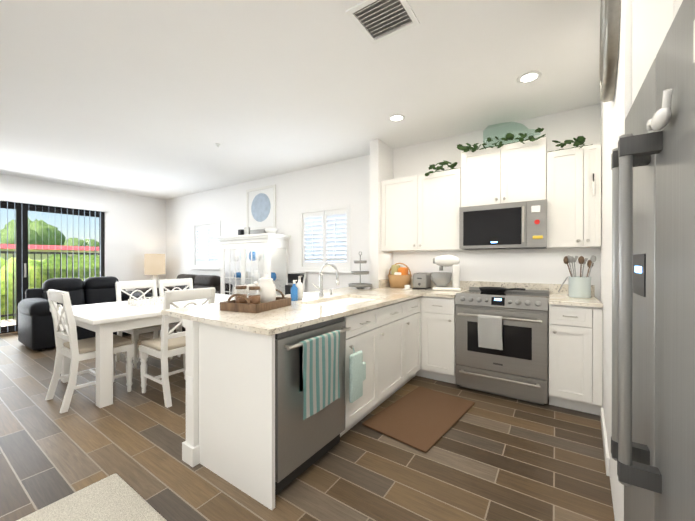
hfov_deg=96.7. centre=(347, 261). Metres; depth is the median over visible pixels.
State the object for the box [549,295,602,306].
countertop
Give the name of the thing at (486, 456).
floor
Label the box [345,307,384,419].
base cabinet
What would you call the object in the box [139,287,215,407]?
dining chair
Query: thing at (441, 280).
stand mixer
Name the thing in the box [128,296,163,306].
basket
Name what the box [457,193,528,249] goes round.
microwave
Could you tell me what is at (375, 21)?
ceiling vent
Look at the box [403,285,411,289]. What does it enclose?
cup
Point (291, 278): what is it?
step stool
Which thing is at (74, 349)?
dining chair
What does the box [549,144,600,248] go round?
upper cabinet
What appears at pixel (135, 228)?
wall
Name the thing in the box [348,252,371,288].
tiered stand
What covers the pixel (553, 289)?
backsplash
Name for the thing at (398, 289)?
countertop
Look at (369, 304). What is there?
countertop
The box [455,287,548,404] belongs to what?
range
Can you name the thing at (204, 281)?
sofa
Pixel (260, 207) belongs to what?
framed art
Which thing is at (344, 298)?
sink
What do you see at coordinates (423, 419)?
mat
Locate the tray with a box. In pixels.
[220,274,290,312]
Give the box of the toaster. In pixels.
[413,273,430,289]
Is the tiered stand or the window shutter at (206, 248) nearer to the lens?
the tiered stand
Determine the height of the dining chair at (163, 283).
0.985 m
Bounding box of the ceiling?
[0,0,600,199]
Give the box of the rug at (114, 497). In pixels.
[17,474,166,520]
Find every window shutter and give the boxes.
[191,220,220,269]
[297,204,350,272]
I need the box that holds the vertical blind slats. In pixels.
[0,196,108,332]
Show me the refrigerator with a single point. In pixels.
(653, 305)
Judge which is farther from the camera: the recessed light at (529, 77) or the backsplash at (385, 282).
the backsplash at (385, 282)
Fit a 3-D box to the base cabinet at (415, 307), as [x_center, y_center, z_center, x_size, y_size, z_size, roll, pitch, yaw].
[0.411,0.791,3.188,0.683,0.880,0.487,0,0,34]
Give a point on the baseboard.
(606, 450)
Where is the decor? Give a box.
[238,227,277,234]
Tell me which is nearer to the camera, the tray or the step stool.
the tray
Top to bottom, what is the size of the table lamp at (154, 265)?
0.760 m
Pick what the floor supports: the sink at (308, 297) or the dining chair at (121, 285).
the dining chair at (121, 285)
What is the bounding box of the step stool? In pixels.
[285,272,305,294]
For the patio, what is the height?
0.380 m
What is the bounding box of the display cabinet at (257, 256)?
[220,241,287,295]
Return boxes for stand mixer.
[431,255,460,290]
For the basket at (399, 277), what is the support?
on the countertop at (398, 289)
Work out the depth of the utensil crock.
2.78 m
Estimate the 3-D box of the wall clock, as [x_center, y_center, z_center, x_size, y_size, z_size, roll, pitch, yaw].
[1.286,-1.134,1.524,0.048,0.640,0.640,0,0,38]
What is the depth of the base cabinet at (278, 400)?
1.69 m
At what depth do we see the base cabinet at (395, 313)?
2.72 m
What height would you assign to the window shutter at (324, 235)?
0.995 m
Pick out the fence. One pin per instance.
(34, 253)
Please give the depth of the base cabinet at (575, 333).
2.50 m
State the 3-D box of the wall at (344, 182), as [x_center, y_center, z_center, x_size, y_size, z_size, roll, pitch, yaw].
[-0.648,-0.134,5.039,9.300,2.720,0.160,0,0,34]
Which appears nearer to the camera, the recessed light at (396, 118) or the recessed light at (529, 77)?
the recessed light at (529, 77)
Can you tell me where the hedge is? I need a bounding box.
[1,252,98,319]
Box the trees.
[0,217,98,246]
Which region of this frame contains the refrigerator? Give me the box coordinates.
[611,0,694,520]
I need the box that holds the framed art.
[246,184,275,229]
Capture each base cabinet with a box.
[209,319,360,508]
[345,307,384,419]
[385,303,404,399]
[405,295,424,383]
[425,295,455,383]
[549,303,602,415]
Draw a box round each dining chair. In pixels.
[45,289,133,412]
[115,280,174,368]
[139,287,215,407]
[158,278,192,356]
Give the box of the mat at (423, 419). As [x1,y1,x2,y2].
[362,386,474,452]
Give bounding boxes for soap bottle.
[291,278,298,300]
[298,276,302,299]
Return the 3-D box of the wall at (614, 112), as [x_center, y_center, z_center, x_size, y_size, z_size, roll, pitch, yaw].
[0.809,-0.120,0.036,0.884,2.720,6.540,0,0,34]
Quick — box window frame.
[0,201,104,333]
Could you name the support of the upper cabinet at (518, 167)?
attached to the wall at (344, 182)
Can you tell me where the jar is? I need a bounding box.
[234,284,256,299]
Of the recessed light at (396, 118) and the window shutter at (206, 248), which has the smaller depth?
the recessed light at (396, 118)
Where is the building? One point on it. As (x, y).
(49, 248)
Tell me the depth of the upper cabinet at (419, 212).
3.51 m
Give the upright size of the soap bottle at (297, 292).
0.172 m
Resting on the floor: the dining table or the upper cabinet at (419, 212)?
the dining table
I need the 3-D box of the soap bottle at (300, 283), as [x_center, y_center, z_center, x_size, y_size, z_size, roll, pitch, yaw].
[-0.412,0.219,2.655,0.059,0.204,0.060,0,0,-5]
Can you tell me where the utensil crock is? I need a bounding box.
[558,255,595,297]
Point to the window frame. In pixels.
(22, 252)
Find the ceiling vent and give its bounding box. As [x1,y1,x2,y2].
[346,0,419,44]
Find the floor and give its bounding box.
[0,330,614,520]
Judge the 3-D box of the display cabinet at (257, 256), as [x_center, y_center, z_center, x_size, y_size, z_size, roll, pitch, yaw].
[-1.624,0.455,5.337,1.250,1.540,0.437,0,0,34]
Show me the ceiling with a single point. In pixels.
(159, 99)
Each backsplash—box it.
[379,279,389,286]
[410,279,592,294]
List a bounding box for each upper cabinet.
[381,168,464,251]
[461,137,548,196]
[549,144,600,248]
[632,0,682,103]
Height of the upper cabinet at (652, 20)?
0.630 m
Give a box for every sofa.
[18,276,152,350]
[133,274,231,332]
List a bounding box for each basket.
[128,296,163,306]
[388,263,411,287]
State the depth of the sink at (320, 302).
2.62 m
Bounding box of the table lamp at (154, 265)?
[144,254,164,287]
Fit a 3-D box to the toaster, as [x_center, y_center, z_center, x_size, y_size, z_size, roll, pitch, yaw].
[0.890,0.225,3.697,0.170,0.187,0.275,0,0,26]
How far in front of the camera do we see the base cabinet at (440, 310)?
3.12 m
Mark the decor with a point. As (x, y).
(246, 231)
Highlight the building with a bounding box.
[1,244,98,260]
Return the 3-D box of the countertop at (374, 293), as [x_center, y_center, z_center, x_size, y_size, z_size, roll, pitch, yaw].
[0.257,0.336,3.366,1.055,0.030,0.758,0,0,34]
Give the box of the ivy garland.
[425,128,592,175]
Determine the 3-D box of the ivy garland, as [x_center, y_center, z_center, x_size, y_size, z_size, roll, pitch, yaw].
[1.519,-1.112,3.106,1.489,0.318,0.270,0,0,34]
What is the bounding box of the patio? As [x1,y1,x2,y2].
[1,319,14,326]
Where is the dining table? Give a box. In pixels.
[50,293,233,407]
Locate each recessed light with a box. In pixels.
[388,114,404,121]
[517,71,541,83]
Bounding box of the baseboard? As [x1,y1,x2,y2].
[601,407,609,475]
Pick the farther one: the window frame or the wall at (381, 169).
the window frame
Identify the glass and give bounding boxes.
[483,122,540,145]
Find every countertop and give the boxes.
[161,303,352,338]
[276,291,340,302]
[329,287,420,302]
[345,290,463,314]
[397,287,436,290]
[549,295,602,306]
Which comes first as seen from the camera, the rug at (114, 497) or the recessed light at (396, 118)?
the rug at (114, 497)
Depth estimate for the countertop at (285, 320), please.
1.84 m
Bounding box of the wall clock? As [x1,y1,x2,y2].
[599,0,619,101]
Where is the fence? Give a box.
[1,251,98,319]
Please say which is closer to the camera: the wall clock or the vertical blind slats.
the wall clock
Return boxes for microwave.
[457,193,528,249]
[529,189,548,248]
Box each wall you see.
[0,174,165,290]
[166,103,600,300]
[370,139,392,287]
[600,0,631,520]
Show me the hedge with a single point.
(31, 274)
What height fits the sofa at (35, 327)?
0.967 m
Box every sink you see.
[317,299,344,306]
[341,295,368,302]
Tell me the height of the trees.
8.418 m

